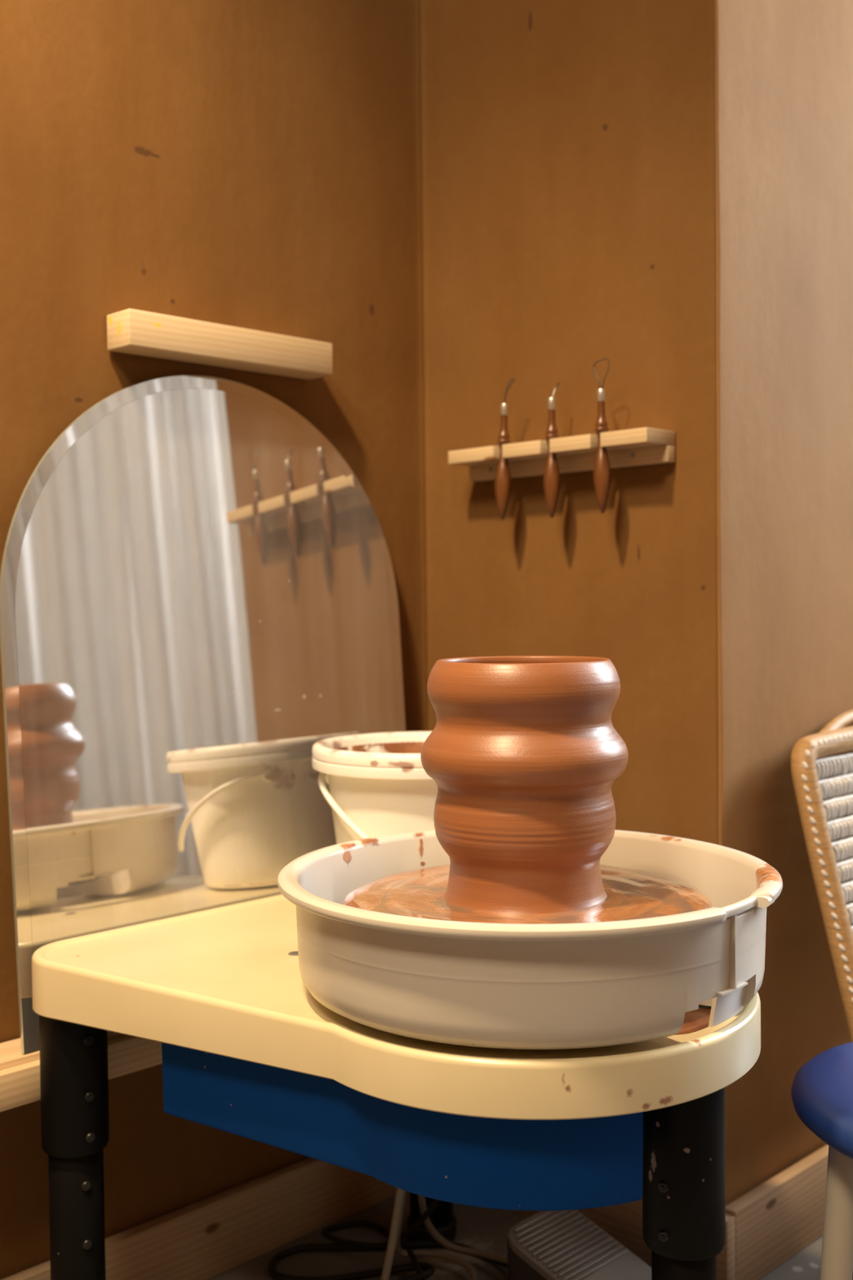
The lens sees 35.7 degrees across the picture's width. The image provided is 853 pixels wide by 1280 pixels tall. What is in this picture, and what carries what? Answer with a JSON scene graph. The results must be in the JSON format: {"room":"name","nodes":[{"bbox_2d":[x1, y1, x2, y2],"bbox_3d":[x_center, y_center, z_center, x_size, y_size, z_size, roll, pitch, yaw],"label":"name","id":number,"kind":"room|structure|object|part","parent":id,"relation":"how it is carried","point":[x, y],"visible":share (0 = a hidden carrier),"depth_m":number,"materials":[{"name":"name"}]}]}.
{"room":"art studio","nodes":[
{"label":"art studio","id":0,"kind":"room"},
{"bbox_2d":[0,0,427,1279],"bbox_3d":[-1.146,-0.598,0.757,0.068,2.802,3.233,1,2,45],"label":"wall","id":1,"kind":"structure","parent":0,"point":[255,165],"depth_m":1.59,"materials":[{"name":"paint"}]},
{"bbox_2d":[0,1031,162,1111],"bbox_3d":[-0.382,0.452,1.440,0.076,0.044,1.120,1,2,45],"label":"ledge","id":2,"kind":"object","parent":1,"relation":"attached to","point":[20,1073],"visible":0.02,"depth_m":1.39,"materials":[{"name":"brown wood"}]},
{"bbox_2d":[0,374,405,1054],"bbox_3d":[-0.238,0.053,1.592,0.055,0.741,0.578,1,2,45],"label":"arched mirror","id":3,"kind":"object","parent":2,"relation":"on","point":[198,594],"visible":0.79,"depth_m":1.54,"materials":[{"name":"white mirror"}]},
{"bbox_2d":[1,1157,396,1279],"bbox_3d":[-1.085,0.756,0.781,0.018,0.090,3.076,1,2,45],"label":"baseboard","id":4,"kind":"structure","parent":1,"relation":"attached to","point":[206,1238],"depth_m":1.63,"materials":[{"name":"brown wood"}]},
{"bbox_2d":[106,308,332,379],"bbox_3d":[-0.240,-0.351,1.589,0.048,0.041,0.298,1,2,45],"label":"batten","id":5,"kind":"object","parent":1,"relation":"attached to","point":[130,331],"visible":1,"depth_m":1.55,"materials":[{"name":"brown wood"}]},
{"bbox_2d":[206,1191,822,1279],"bbox_3d":[0.683,0.826,0.662,3.100,0.080,6.000,1,2,45],"label":"floor","id":6,"kind":"structure","parent":0,"point":[486,1229],"depth_m":1.64,"materials":[{"name":"concrete"}]},
{"bbox_2d":[267,1240,507,1279],"bbox_3d":[-0.035,0.746,1.574,0.329,0.044,0.207,0,2,12],"label":"coiled cable","id":7,"kind":"object","parent":6,"relation":"on","point":[428,1268],"visible":0.73,"depth_m":1.60,"materials":[{"name":"black plastic"}]},
{"bbox_2d":[31,864,760,1279],"bbox_3d":[0.012,0.503,1.334,0.676,0.540,0.567,1,2,45],"label":"wheel","id":8,"kind":"object","parent":6,"relation":"on","point":[248,1051],"visible":0.57,"depth_m":1.14,"materials":[{"name":"beige plastic"}]},
{"bbox_3d":[-0.359,0.625,1.364,0.055,0.260,0.055,1,2,45],"label":"leg","id":9,"kind":"part","parent":8,"relation":"part of","materials":[{"name":"black paint"}]},
{"bbox_2d":[311,731,437,844],"bbox_3d":[-0.004,0.215,1.600,0.266,0.186,0.266,1,2,45],"label":"bucket","id":10,"kind":"object","parent":8,"relation":"on","point":[379,784],"visible":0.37,"depth_m":1.50,"materials":[{"name":"white plastic"}]},
{"bbox_3d":[-0.014,0.210,1.536,0.252,0.099,0.128,0,2,9],"label":"bail handle","id":11,"kind":"part","parent":10,"relation":"part of","materials":[{"name":"white plastic"}]},
{"bbox_2d":[320,1199,439,1279],"bbox_3d":[-0.027,0.602,1.591,0.085,0.328,0.305,-2,2,-36],"label":"cable","id":12,"kind":"object","parent":8,"relation":"attached to","point":[324,1232],"visible":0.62,"depth_m":1.64,"materials":[{"name":"black plastic"}]},
{"bbox_2d":[380,1187,404,1279],"bbox_3d":[-0.112,0.611,1.388,0.238,0.328,0.043,-2,2,-38],"label":"power cable","id":13,"kind":"object","parent":8,"relation":"hanging from","point":[399,1196],"visible":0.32,"depth_m":1.45,"materials":[{"name":"beige plastic"}]},
{"bbox_3d":[0.005,0.611,1.693,0.055,0.260,0.055,1,2,45],"label":"leg","id":14,"kind":"part","parent":8,"relation":"part of","materials":[{"name":"black paint"}]},
{"bbox_2d":[395,1191,477,1279],"bbox_3d":[0.032,0.605,1.482,0.096,0.327,0.284,-1,2,-15],"label":"lead","id":15,"kind":"object","parent":8,"relation":"attached to","point":[403,1253],"visible":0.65,"depth_m":1.60,"materials":[{"name":"beige"}]},
{"bbox_2d":[420,655,628,914],"bbox_3d":[0.090,0.128,1.229,0.192,0.220,0.192,-1,2,-10],"label":"clay vase","id":16,"kind":"object","parent":8,"relation":"on","point":[524,755],"visible":1,"depth_m":1.16,"materials":[{"name":"ceramic"}]},
{"bbox_2d":[277,829,782,1049],"bbox_3d":[0.093,0.267,1.232,0.459,0.113,0.460,1,2,45],"label":"pan","id":17,"kind":"object","parent":8,"relation":"on","point":[602,984],"visible":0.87,"depth_m":1.05,"materials":[{"name":"white plastic"}]},
{"bbox_3d":[0.223,0.625,1.145,0.055,0.260,0.055,1,2,45],"label":"leg","id":18,"kind":"part","parent":8,"relation":"part of","materials":[{"name":"black paint"}]},
{"bbox_2d":[674,1005,711,1035],"bbox_3d":[0.226,0.323,1.128,0.036,0.004,0.101,1,2,45],"label":"puddle","id":19,"kind":"object","parent":8,"relation":"on","point":[697,1020],"visible":0.35,"depth_m":1.12,"materials":[{"name":"brown liquid"}]},
{"bbox_2d":[417,1195,507,1263],"bbox_3d":[0.026,0.597,1.559,0.143,0.316,0.119,-2,2,-33],"label":"cable","id":20,"kind":"object","parent":6,"relation":"on","point":[468,1251],"visible":0.48,"depth_m":1.61,"materials":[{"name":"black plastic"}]},
{"bbox_2d":[506,1209,652,1279],"bbox_3d":[0.208,0.721,1.473,0.239,0.092,0.119,1,2,45],"label":"foot pedal","id":21,"kind":"object","parent":6,"relation":"on","point":[546,1245],"visible":0.88,"depth_m":1.50,"materials":[{"name":"grey"}]},
{"bbox_2d":[791,709,852,1279],"bbox_3d":[0.781,0.425,1.587,0.560,0.668,0.484,1,2,45],"label":"woven chair","id":22,"kind":"object","parent":6,"relation":"on","point":[828,875],"visible":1,"depth_m":1.58,"materials":[{"name":"wicker"}]},
{"bbox_3d":[0.643,0.333,1.724,0.132,0.452,0.477,1,2,45],"label":"frame","id":23,"kind":"part","parent":22,"relation":"part of","materials":[{"name":"wood"}]},
{"bbox_3d":[0.593,0.111,1.762,0.034,0.046,0.345,1,2,45],"label":"rail","id":24,"kind":"part","parent":22,"relation":"part of","materials":[{"name":"wicker"}]},
{"bbox_2d":[791,1042,852,1279],"bbox_3d":[0.514,0.588,1.227,0.339,0.368,0.339,1,2,45],"label":"stool","id":25,"kind":"object","parent":6,"relation":"on","point":[822,1091],"visible":1,"depth_m":1.21,"materials":[{"name":"plastic"}]},
{"bbox_3d":[0.512,0.429,1.222,0.339,0.048,0.339,1,2,45],"label":"seat","id":26,"kind":"part","parent":25,"relation":"part of","materials":[{"name":"blue plastic"}]},
{"bbox_3d":[0.378,0.606,1.226,0.050,0.311,0.028,-1,2,-1],"label":"leg","id":27,"kind":"part","parent":25,"relation":"part of","materials":[{"name":"beige wood"}]},
{"bbox_2d":[419,0,719,844],"bbox_3d":[0.172,-0.640,1.721,0.509,2.801,0.066,1,2,45],"label":"wall","id":28,"kind":"structure","parent":0,"point":[568,147],"depth_m":1.66,"materials":[{"name":"paint"}]},
{"bbox_2d":[448,426,675,481],"bbox_3d":[0.161,-0.230,1.663,0.320,0.037,0.058,1,2,45],"label":"tool rack","id":29,"kind":"object","parent":28,"relation":"attached to","point":[646,446],"visible":0.99,"depth_m":1.64,"materials":[{"name":"brown wood"}]},
{"bbox_2d":[494,377,515,519],"bbox_3d":[0.100,-0.244,1.700,0.025,0.181,0.021,-1,2,-10],"label":"tool","id":30,"kind":"object","parent":29,"relation":"in","point":[503,477],"visible":0.94,"depth_m":1.69,"materials":[{"name":"brown wood"}]},
{"bbox_3d":[0.099,-0.221,1.700,0.021,0.134,0.021,4,4,45],"label":"handle","id":31,"kind":"part","parent":30,"relation":"part of","materials":[{"name":"brown wood"}]},
{"bbox_2d":[543,382,560,518],"bbox_3d":[0.155,-0.236,1.644,0.021,0.169,0.021,-1,2,3],"label":"tool","id":32,"kind":"object","parent":29,"relation":"in","point":[552,480],"visible":0.94,"depth_m":1.64,"materials":[{"name":"brown wood"}]},
{"bbox_2d":[593,357,611,513],"bbox_3d":[0.210,-0.244,1.586,0.021,0.185,0.021,0,2,5],"label":"tool","id":33,"kind":"object","parent":29,"relation":"in","point":[602,469],"visible":1,"depth_m":1.58,"materials":[{"name":"brown wood"}]},
{"bbox_2d":[509,1197,735,1279],"bbox_3d":[0.177,0.713,1.708,0.496,0.095,0.018,1,2,45],"label":"baseboard","id":34,"kind":"structure","parent":28,"relation":"attached to","point":[622,1222],"depth_m":1.62,"materials":[{"name":"brown wood"}]},
{"bbox_2d":[715,0,852,1205],"bbox_3d":[1.158,-0.670,2.391,0.066,2.802,2.400,1,2,45],"label":"wall","id":35,"kind":"structure","parent":0,"point":[784,68],"depth_m":1.64,"materials":[{"name":"paint"}]},
{"bbox_2d":[725,1144,829,1279],"bbox_3d":[1.194,0.680,2.390,0.018,0.100,2.384,1,2,45],"label":"baseboard","id":36,"kind":"structure","parent":35,"relation":"attached to","point":[784,1215],"depth_m":1.61,"materials":[{"name":"brown wood"}]}
]}

